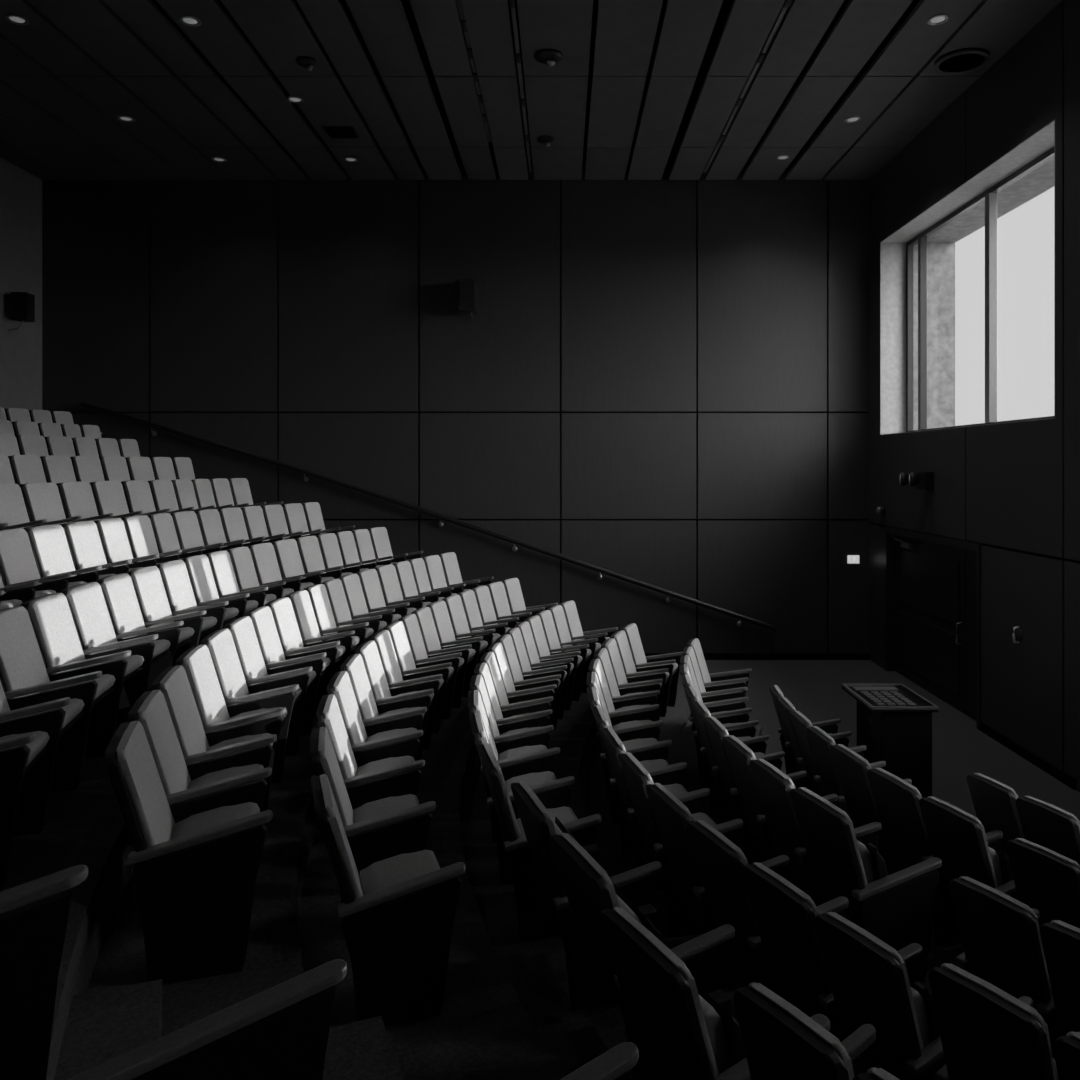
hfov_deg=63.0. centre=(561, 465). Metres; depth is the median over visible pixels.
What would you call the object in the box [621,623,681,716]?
seat
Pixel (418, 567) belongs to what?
seat
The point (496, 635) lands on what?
seat cushion
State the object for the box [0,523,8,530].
seat
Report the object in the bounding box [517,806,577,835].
seat cushion
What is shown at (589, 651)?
seat cushion
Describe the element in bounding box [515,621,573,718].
seat
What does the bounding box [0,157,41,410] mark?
wall
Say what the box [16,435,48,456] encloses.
seat
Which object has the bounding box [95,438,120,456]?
seat
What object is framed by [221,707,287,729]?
seat cushion
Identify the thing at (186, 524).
seat
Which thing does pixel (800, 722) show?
seat
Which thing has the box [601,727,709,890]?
seat
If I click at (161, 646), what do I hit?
seat cushion
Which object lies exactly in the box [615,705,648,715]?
seat cushion
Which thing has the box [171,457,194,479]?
seat
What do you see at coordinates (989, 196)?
window
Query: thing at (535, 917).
seat
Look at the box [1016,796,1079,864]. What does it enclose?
seat
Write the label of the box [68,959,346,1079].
seat
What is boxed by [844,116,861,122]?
recessed light
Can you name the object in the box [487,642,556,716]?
seat
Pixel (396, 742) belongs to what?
seat
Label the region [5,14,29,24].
recessed light
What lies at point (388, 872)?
seat cushion
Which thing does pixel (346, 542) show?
seat
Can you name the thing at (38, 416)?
seat
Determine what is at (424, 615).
seat
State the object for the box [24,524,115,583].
seat
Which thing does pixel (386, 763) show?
seat cushion
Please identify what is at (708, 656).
baseboard
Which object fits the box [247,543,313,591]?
seat
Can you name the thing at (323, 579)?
seat cushion
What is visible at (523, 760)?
seat
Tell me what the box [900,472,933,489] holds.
emergency light
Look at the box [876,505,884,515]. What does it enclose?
dome camera
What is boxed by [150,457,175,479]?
seat
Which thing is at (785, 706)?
seat
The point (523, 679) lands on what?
seat cushion
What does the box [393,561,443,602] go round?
seat
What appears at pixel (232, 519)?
seat
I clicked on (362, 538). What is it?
seat
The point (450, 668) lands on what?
seat cushion
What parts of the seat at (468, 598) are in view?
backrest, panel, armrest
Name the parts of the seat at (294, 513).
backrest, armrest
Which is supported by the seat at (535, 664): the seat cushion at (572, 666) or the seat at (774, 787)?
the seat cushion at (572, 666)
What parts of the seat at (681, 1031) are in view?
backrest, armrest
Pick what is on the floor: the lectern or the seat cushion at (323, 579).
the lectern
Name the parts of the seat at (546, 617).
backrest, panel, armrest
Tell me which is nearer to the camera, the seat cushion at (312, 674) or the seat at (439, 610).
the seat cushion at (312, 674)
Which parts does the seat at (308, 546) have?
backrest, panel, armrest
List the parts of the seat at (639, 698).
backrest, panel, armrest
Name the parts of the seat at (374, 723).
backrest, panel, armrest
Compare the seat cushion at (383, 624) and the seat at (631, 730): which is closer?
the seat at (631, 730)
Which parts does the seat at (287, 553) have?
backrest, armrest, panel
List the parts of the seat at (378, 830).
backrest, panel, armrest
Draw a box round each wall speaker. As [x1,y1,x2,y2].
[4,292,34,330]
[455,279,477,320]
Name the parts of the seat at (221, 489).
backrest, armrest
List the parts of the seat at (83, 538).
backrest, panel, armrest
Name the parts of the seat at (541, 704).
backrest, panel, armrest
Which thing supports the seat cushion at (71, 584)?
on the seat at (18, 565)
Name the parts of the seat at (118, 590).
backrest, panel, armrest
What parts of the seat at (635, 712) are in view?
backrest, panel, armrest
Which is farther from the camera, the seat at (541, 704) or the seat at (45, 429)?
the seat at (45, 429)
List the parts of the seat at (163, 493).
backrest, armrest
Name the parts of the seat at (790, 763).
backrest, panel, armrest, panel, armrest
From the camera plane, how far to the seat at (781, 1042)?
2.80 m
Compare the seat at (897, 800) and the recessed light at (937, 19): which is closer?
the seat at (897, 800)
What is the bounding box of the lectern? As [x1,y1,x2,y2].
[842,684,938,797]
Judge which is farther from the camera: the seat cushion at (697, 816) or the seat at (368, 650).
the seat at (368, 650)
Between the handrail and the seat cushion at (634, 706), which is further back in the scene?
the handrail
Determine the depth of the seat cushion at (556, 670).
10.01 m
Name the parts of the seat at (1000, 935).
armrest, backrest, armrest, panel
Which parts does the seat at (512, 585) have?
backrest, panel, armrest, armrest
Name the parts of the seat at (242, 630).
backrest, panel, armrest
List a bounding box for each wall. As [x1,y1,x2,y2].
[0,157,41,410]
[42,167,870,652]
[869,0,1079,791]
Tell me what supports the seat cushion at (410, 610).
on the seat at (369, 579)
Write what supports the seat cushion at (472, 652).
on the seat at (424, 615)
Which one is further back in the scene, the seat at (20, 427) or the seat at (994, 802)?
the seat at (20, 427)
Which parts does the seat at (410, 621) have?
backrest, panel, armrest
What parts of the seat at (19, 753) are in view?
panel, armrest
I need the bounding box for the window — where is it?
[906,147,1053,431]
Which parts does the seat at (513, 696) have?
backrest, panel, armrest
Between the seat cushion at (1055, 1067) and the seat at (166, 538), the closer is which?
the seat cushion at (1055, 1067)
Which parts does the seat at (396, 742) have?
backrest, panel, armrest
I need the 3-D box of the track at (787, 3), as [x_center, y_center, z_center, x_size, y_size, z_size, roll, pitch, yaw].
[2.370,-4.870,10.900,0.060,0.060,7.400,0,0,0]
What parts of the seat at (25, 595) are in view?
backrest, panel, armrest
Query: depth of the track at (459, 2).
10.65 m
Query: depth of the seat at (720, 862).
4.81 m
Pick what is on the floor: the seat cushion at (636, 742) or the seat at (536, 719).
the seat at (536, 719)
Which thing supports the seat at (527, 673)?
on the floor
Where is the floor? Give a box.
[0,659,1079,1079]
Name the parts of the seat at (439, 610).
backrest, panel, armrest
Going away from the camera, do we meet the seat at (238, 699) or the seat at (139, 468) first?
the seat at (238, 699)
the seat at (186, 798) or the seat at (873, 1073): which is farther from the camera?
the seat at (186, 798)
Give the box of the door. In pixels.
[884,526,983,729]
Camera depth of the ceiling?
11.16 m
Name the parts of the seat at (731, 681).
backrest, panel, armrest, panel, armrest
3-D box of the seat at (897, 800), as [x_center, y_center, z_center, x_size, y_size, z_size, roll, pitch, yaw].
[2.626,2.704,6.225,0.718,1.051,0.561,0,0,-15]
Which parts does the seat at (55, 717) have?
backrest, panel, armrest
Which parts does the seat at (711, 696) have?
backrest, panel, armrest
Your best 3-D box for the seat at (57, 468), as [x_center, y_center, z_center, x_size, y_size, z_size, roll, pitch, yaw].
[-6.107,0.391,11.052,0.718,1.051,0.493,0,0,11]
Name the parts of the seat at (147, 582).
backrest, armrest, panel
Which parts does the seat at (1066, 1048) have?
backrest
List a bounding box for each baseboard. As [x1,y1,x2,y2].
[645,653,869,659]
[979,721,1075,789]
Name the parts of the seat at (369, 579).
backrest, panel, armrest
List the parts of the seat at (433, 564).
backrest, armrest, panel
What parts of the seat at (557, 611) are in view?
backrest, panel, armrest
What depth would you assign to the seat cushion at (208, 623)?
7.93 m
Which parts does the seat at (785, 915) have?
backrest, armrest, panel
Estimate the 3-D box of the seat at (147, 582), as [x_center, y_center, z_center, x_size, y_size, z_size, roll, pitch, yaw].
[-3.453,1.438,7.873,0.718,1.051,0.538,0,0,-1]
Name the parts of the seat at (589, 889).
backrest, armrest, panel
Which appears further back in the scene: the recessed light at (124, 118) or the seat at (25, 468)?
the recessed light at (124, 118)
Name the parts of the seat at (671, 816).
backrest, armrest, panel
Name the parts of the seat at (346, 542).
backrest, panel, armrest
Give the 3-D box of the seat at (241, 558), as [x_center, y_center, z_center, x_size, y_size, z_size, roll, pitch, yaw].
[-3.334,1.438,9.805,0.718,1.051,0.448,0,0,8]
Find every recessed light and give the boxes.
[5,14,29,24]
[117,115,134,121]
[179,15,200,26]
[211,157,226,161]
[286,96,303,102]
[343,157,357,161]
[775,155,789,159]
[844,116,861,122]
[926,14,948,24]
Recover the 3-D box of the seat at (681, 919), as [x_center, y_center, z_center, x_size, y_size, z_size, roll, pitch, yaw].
[0.805,2.559,6.092,0.718,1.051,0.606,0,0,-13]
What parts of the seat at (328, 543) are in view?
backrest, panel, armrest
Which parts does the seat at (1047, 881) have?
backrest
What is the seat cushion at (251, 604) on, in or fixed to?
on the seat at (198, 567)
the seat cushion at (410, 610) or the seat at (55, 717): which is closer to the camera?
the seat at (55, 717)
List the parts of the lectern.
control panel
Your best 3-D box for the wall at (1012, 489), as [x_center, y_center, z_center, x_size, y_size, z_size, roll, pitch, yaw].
[5.810,-0.830,4.450,1.220,8.820,20.900,0,0,0]
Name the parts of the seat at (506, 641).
backrest, panel, armrest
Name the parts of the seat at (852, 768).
backrest, panel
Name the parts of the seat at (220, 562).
backrest, armrest, panel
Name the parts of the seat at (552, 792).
backrest, panel, armrest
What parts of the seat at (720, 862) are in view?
backrest, armrest, panel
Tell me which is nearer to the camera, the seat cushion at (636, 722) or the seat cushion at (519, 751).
the seat cushion at (519, 751)
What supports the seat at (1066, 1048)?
on the floor
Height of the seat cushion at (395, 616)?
0.146 m
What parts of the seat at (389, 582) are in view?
backrest, panel, armrest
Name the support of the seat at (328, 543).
on the floor
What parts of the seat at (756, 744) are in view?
backrest, panel, armrest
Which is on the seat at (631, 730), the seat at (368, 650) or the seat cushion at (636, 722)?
the seat cushion at (636, 722)
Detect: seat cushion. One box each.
[0,599,21,609]
[0,698,84,728]
[0,731,49,765]
[35,590,55,597]
[40,674,115,698]
[68,581,86,587]
[81,655,143,675]
[99,574,115,578]
[117,639,169,657]
[157,627,194,643]
[171,802,259,839]
[187,764,263,789]
[201,616,216,631]
[204,733,272,760]
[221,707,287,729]
[224,607,238,621]
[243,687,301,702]
[245,600,257,612]
[263,670,315,686]
[264,594,276,605]
[282,588,293,597]
[284,657,330,670]
[300,582,313,590]
[303,645,345,658]
[321,577,333,582]
[325,636,359,647]
[346,628,373,638]
[354,794,419,823]
[357,756,414,775]
[360,850,439,894]
[366,728,416,741]
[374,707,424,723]
[378,621,386,630]
[389,691,433,702]
[392,614,400,621]
[401,678,443,688]
[407,608,415,613]
[414,666,453,677]
[428,657,463,667]
[441,649,475,659]
[456,640,487,651]
[476,633,499,643]
[499,745,546,759]
[500,727,543,741]
[505,713,545,723]
[505,771,556,791]
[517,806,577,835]
[523,679,559,685]
[532,670,566,677]
[541,662,573,671]
[552,655,582,664]
[552,820,562,834]
[563,649,591,657]
[577,643,600,651]
[613,720,652,732]
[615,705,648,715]
[616,894,641,923]
[622,738,657,747]
[635,672,669,679]
[640,759,668,769]
[646,663,677,671]
[662,784,687,795]
[691,812,716,825]
[698,994,729,1073]
[722,723,744,730]
[736,736,751,739]
[754,752,764,756]
[857,840,874,883]
[911,987,930,1046]
[989,847,1002,885]
[1053,1058,1058,1079]
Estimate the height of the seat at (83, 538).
1.051 m
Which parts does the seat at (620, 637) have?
backrest, panel, armrest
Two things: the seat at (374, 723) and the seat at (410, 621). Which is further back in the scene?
the seat at (410, 621)
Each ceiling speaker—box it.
[296,56,316,70]
[534,49,562,65]
[537,135,553,146]
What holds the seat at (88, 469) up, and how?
on the floor
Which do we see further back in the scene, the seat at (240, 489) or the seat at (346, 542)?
the seat at (240, 489)
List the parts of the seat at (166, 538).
backrest, armrest, panel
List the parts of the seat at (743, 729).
backrest, panel, armrest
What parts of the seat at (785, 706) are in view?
backrest, panel, armrest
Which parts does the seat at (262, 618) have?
backrest, panel, armrest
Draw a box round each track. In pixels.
[456,0,490,141]
[509,0,531,172]
[704,0,792,172]
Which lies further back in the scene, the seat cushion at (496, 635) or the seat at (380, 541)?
the seat at (380, 541)
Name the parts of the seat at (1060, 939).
backrest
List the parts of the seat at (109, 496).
backrest, armrest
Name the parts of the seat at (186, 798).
backrest, panel, armrest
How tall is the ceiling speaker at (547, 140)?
0.114 m
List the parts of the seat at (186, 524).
backrest, armrest, panel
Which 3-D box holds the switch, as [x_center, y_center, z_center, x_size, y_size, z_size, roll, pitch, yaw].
[4.930,1.580,14.885,0.200,0.140,0.030,0,0,0]
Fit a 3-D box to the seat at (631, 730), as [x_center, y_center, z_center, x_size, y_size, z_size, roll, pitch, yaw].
[0.596,2.559,8.476,0.718,1.051,0.590,0,0,3]
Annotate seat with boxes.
[0,407,6,419]
[0,420,14,435]
[0,434,19,456]
[0,455,14,483]
[0,484,46,529]
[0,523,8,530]
[0,529,86,592]
[0,574,55,602]
[0,590,21,609]
[0,606,115,791]
[0,681,84,835]
[0,731,49,890]
[0,865,87,1079]
[4,408,30,422]
[8,455,46,484]
[12,421,39,436]
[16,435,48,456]
[19,483,80,526]
[20,593,143,757]
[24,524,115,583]
[29,410,52,423]
[38,423,62,436]
[40,455,76,483]
[44,436,75,456]
[50,411,101,434]
[56,482,113,522]
[60,424,81,437]
[60,582,169,729]
[61,521,142,575]
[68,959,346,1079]
[70,456,104,482]
[71,437,98,457]
[79,425,101,438]
[89,481,142,519]
[94,518,162,568]
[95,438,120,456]
[95,573,194,690]
[99,456,129,481]
[104,721,272,984]
[117,439,140,457]
[121,480,169,515]
[121,515,182,562]
[125,457,154,480]
[126,566,216,665]
[128,690,271,823]
[147,513,204,558]
[148,480,193,512]
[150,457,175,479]
[151,665,276,780]
[155,560,238,644]
[170,511,223,554]
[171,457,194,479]
[171,479,214,510]
[175,645,287,811]
[181,555,257,628]
[191,479,232,508]
[194,509,244,550]
[200,629,301,782]
[204,550,276,607]
[209,478,248,507]
[217,508,264,546]
[223,616,315,755]
[227,547,293,598]
[228,478,282,507]
[240,506,285,542]
[245,606,330,734]
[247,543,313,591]
[261,505,303,539]
[265,597,345,717]
[271,539,333,584]
[281,503,321,536]
[286,590,359,676]
[295,536,352,578]
[301,502,354,533]
[304,584,373,655]
[310,727,435,902]
[310,774,465,1025]
[315,533,367,573]
[316,694,424,815]
[321,579,386,636]
[327,671,422,766]
[334,531,382,568]
[337,574,400,624]
[340,654,426,738]
[351,529,395,564]
[355,569,415,616]
[355,640,433,760]
[368,527,422,562]
[369,630,443,748]
[374,564,430,609]
[384,621,453,732]
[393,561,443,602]
[398,614,463,718]
[407,558,456,597]
[411,607,475,707]
[422,555,470,593]
[426,600,487,696]
[438,552,493,588]
[442,595,499,663]
[457,590,510,636]
[468,690,559,842]
[468,712,573,884]
[469,675,553,754]
[471,586,519,629]
[474,663,551,733]
[476,743,600,939]
[480,652,552,717]
[486,582,531,623]
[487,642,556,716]
[496,634,560,733]
[501,578,557,617]
[505,627,566,728]
[511,781,661,1010]
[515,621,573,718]
[524,615,582,709]
[536,610,591,700]
[547,605,600,692]
[550,833,734,1079]
[559,600,617,644]
[586,672,662,796]
[587,687,671,823]
[588,659,658,726]
[591,705,686,854]
[594,648,659,709]
[599,907,829,1079]
[601,638,662,709]
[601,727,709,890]
[610,630,669,720]
[618,752,742,935]
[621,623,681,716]
[646,783,788,986]
[679,664,751,776]
[680,655,747,721]
[680,675,758,787]
[682,646,746,702]
[684,686,768,814]
[687,638,751,701]
[687,820,848,992]
[691,700,784,830]
[704,716,806,864]
[722,735,837,892]
[733,983,875,1079]
[742,862,922,1041]
[750,759,880,923]
[769,685,851,787]
[777,697,865,790]
[789,711,885,796]
[790,787,941,980]
[806,726,911,816]
[815,912,945,1079]
[830,744,949,875]
[853,1067,899,1079]
[867,768,1002,945]
[919,796,1018,906]
[928,963,1058,1079]
[949,876,1060,1051]
[966,773,1024,857]
[1006,838,1079,928]
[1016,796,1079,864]
[1040,920,1079,1035]
[1053,1032,1079,1079]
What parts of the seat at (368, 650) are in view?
backrest, panel, armrest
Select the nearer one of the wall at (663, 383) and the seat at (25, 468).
the seat at (25, 468)
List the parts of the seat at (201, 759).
backrest, panel, armrest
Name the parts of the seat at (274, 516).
backrest, armrest, panel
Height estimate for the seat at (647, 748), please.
1.051 m
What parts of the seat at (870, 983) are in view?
backrest, armrest, panel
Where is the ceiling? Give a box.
[0,0,1061,179]
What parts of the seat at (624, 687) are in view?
backrest, panel, armrest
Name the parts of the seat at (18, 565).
backrest, panel, armrest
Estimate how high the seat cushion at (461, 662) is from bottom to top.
0.146 m
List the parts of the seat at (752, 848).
backrest, panel, armrest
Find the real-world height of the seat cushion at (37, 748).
0.146 m
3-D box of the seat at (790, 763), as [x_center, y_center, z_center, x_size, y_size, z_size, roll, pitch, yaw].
[2.407,2.704,8.590,0.718,1.051,0.481,0,0,4]
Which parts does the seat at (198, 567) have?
backrest, armrest, panel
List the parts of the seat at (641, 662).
backrest, panel, armrest, armrest, panel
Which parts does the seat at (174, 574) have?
backrest, panel, armrest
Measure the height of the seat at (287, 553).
1.051 m
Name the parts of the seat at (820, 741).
backrest, panel, armrest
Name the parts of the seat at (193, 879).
backrest, panel, armrest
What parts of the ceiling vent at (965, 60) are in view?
plate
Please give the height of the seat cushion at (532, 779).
0.146 m
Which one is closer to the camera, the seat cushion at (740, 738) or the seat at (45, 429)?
the seat cushion at (740, 738)
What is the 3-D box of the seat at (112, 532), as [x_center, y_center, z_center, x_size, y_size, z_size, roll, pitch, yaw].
[-4.413,1.069,9.111,0.718,1.051,0.458,0,0,4]
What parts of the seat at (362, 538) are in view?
backrest, armrest, panel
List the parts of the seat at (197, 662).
backrest, panel, armrest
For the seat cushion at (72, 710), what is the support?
on the seat at (55, 717)
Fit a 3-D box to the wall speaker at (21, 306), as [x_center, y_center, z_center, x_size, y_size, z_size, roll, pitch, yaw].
[-8.616,-2.444,13.980,0.368,0.592,0.300,0,0,0]
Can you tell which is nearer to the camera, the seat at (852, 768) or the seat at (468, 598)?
the seat at (852, 768)
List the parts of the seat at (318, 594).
backrest, panel, armrest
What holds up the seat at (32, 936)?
on the floor
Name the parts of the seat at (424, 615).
backrest, panel, armrest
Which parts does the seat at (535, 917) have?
backrest, panel, armrest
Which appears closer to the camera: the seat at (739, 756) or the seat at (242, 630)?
the seat at (739, 756)
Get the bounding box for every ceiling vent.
[322,126,359,137]
[934,48,989,74]
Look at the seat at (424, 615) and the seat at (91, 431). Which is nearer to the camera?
the seat at (424, 615)
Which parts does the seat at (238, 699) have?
backrest, panel, armrest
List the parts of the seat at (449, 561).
backrest, armrest, panel, panel, armrest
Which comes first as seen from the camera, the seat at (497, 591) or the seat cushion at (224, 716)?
the seat cushion at (224, 716)
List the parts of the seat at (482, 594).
backrest, panel, armrest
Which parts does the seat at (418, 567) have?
backrest, armrest, panel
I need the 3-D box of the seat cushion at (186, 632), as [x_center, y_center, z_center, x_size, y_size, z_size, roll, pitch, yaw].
[-3.339,1.450,7.359,0.405,0.146,0.371,0,0,-3]
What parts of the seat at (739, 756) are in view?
backrest, panel, armrest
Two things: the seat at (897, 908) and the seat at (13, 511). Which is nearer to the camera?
the seat at (897, 908)
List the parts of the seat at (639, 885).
backrest, armrest, panel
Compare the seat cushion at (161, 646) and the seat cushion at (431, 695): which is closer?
the seat cushion at (161, 646)
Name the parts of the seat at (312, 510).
backrest, armrest, armrest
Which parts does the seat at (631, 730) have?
backrest, panel, armrest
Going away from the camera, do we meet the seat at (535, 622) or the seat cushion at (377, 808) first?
the seat cushion at (377, 808)
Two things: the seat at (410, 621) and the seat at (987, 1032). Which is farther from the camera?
the seat at (410, 621)
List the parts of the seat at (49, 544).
backrest, panel, armrest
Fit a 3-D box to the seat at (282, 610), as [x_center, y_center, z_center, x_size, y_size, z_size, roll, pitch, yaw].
[-2.400,1.798,8.361,0.718,1.051,0.536,0,0,2]
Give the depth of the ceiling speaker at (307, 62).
10.45 m
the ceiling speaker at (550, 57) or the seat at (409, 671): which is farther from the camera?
the ceiling speaker at (550, 57)
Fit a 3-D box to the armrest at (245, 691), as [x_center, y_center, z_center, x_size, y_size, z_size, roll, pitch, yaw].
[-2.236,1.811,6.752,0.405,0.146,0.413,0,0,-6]
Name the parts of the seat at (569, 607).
backrest, panel, armrest, panel, armrest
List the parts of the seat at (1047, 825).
backrest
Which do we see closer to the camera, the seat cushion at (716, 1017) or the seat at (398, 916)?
the seat cushion at (716, 1017)
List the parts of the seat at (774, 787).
backrest, armrest, panel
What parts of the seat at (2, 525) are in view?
armrest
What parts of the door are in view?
handle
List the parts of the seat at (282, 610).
backrest, panel, armrest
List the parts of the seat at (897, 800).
backrest, armrest, panel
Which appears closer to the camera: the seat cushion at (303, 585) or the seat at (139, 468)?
the seat cushion at (303, 585)
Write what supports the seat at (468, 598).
on the floor
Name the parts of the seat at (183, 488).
backrest, armrest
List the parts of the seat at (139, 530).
backrest, armrest, panel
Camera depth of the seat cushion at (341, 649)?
8.45 m
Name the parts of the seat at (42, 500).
backrest, armrest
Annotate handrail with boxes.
[80,402,777,631]
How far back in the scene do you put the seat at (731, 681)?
10.37 m
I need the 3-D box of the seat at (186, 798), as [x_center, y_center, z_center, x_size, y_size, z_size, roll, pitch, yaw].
[-1.968,1.798,4.866,0.718,1.051,0.619,0,0,-15]
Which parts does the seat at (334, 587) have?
backrest, panel, armrest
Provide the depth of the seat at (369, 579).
10.64 m
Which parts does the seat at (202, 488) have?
backrest, armrest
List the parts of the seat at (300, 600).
backrest, panel, armrest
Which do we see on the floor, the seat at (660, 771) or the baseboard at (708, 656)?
the seat at (660, 771)
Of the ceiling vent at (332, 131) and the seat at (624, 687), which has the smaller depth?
the seat at (624, 687)
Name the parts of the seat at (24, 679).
backrest, panel, armrest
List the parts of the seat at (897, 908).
backrest, armrest, panel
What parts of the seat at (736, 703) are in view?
backrest, panel, armrest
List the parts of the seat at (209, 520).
backrest, armrest, panel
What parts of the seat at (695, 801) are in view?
backrest, panel, armrest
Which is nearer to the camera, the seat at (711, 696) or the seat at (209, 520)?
the seat at (711, 696)
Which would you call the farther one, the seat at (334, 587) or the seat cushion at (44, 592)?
the seat at (334, 587)
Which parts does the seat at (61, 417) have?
backrest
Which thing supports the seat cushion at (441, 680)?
on the seat at (397, 685)
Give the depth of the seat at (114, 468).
12.04 m
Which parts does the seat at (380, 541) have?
backrest, panel, armrest, armrest, panel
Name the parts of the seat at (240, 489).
backrest, armrest, armrest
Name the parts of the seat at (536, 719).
backrest, panel, armrest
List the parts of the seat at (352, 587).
backrest, panel, armrest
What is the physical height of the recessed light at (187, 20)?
0.015 m
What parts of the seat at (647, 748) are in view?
backrest, panel, armrest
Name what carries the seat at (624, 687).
on the floor
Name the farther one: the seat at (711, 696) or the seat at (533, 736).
the seat at (711, 696)
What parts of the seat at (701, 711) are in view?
backrest, panel, armrest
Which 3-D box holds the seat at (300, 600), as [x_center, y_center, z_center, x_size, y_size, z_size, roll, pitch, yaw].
[-2.376,1.798,8.869,0.718,1.051,0.474,0,0,4]
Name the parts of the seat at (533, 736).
backrest, panel, armrest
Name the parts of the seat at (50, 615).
backrest, panel, armrest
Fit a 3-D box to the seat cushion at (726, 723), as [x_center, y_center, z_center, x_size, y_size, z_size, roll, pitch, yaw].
[1.621,2.614,8.589,0.405,0.146,0.318,0,0,4]
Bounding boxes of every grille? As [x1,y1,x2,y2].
[27,295,34,319]
[459,281,473,307]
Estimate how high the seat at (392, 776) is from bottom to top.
1.051 m
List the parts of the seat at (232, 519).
backrest, armrest, panel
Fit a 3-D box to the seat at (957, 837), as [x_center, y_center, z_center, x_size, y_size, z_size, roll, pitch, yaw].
[2.784,2.704,5.716,0.718,1.051,0.524,0,0,-19]
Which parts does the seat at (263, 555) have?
backrest, armrest, panel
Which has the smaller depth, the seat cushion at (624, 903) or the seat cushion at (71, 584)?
the seat cushion at (624, 903)
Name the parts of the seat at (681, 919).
backrest, panel, armrest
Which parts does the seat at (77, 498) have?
backrest, armrest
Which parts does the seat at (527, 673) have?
backrest, panel, armrest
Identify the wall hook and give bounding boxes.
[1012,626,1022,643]
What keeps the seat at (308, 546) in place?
on the floor
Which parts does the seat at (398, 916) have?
backrest, panel, armrest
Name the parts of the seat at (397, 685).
backrest, panel, armrest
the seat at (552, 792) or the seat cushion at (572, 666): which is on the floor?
the seat at (552, 792)
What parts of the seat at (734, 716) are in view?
backrest, panel, armrest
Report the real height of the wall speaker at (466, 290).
0.632 m
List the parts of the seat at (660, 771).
backrest, panel, armrest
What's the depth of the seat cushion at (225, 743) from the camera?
5.64 m
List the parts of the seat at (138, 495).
backrest, armrest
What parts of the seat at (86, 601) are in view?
backrest, panel, armrest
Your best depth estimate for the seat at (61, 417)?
14.17 m
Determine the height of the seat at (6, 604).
1.051 m
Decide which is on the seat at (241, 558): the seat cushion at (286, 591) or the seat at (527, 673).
the seat cushion at (286, 591)
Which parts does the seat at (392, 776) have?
backrest, panel, armrest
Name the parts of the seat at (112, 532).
backrest, panel, armrest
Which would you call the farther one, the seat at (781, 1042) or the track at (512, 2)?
the track at (512, 2)
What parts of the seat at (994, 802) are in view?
backrest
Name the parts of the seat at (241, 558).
backrest, armrest, panel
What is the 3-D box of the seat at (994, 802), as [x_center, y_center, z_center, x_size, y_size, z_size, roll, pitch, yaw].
[3.345,2.755,6.328,0.718,1.051,0.482,0,0,-16]
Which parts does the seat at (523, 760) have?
backrest, panel, armrest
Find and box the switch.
[847,555,858,563]
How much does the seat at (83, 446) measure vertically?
1.051 m
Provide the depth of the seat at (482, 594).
11.78 m
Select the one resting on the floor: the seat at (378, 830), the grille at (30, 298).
the seat at (378, 830)
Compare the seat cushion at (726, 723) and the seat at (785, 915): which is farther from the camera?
the seat cushion at (726, 723)
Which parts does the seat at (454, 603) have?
backrest, panel, armrest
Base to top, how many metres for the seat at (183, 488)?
1.051 m
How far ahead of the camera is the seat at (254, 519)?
11.83 m
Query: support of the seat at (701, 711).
on the floor
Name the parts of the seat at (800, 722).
backrest, panel, armrest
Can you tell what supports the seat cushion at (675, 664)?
on the seat at (641, 662)
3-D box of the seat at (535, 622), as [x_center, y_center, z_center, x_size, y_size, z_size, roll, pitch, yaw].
[-0.073,2.382,10.732,0.718,1.051,0.432,0,0,16]
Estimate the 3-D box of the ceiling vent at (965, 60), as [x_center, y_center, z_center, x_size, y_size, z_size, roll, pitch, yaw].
[4.760,-4.819,10.480,0.616,0.049,0.616,0,0,0]
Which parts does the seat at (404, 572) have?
backrest, armrest, panel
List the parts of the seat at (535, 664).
backrest, panel, armrest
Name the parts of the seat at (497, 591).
backrest, panel, armrest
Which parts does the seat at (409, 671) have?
backrest, panel, armrest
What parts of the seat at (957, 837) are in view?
backrest, armrest, panel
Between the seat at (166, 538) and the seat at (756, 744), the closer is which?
the seat at (756, 744)
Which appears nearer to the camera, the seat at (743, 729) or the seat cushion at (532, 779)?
the seat cushion at (532, 779)
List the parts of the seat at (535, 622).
backrest, panel, armrest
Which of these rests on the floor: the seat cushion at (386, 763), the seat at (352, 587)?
the seat at (352, 587)
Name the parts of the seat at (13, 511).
backrest, armrest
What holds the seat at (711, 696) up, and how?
on the floor
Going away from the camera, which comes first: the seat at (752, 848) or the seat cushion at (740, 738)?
the seat at (752, 848)
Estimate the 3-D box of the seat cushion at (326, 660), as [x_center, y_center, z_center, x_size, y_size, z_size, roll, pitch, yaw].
[-2.306,1.811,7.855,0.405,0.146,0.356,0,0,-1]
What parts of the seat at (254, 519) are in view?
backrest, armrest, panel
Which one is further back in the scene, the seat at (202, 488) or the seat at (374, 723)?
the seat at (202, 488)
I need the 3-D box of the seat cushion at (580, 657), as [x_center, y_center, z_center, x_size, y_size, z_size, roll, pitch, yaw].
[0.024,2.395,10.720,0.405,0.146,0.298,0,0,16]
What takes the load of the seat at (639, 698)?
on the floor
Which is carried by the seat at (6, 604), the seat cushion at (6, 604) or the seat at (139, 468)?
the seat cushion at (6, 604)
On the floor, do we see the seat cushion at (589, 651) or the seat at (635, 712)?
the seat at (635, 712)

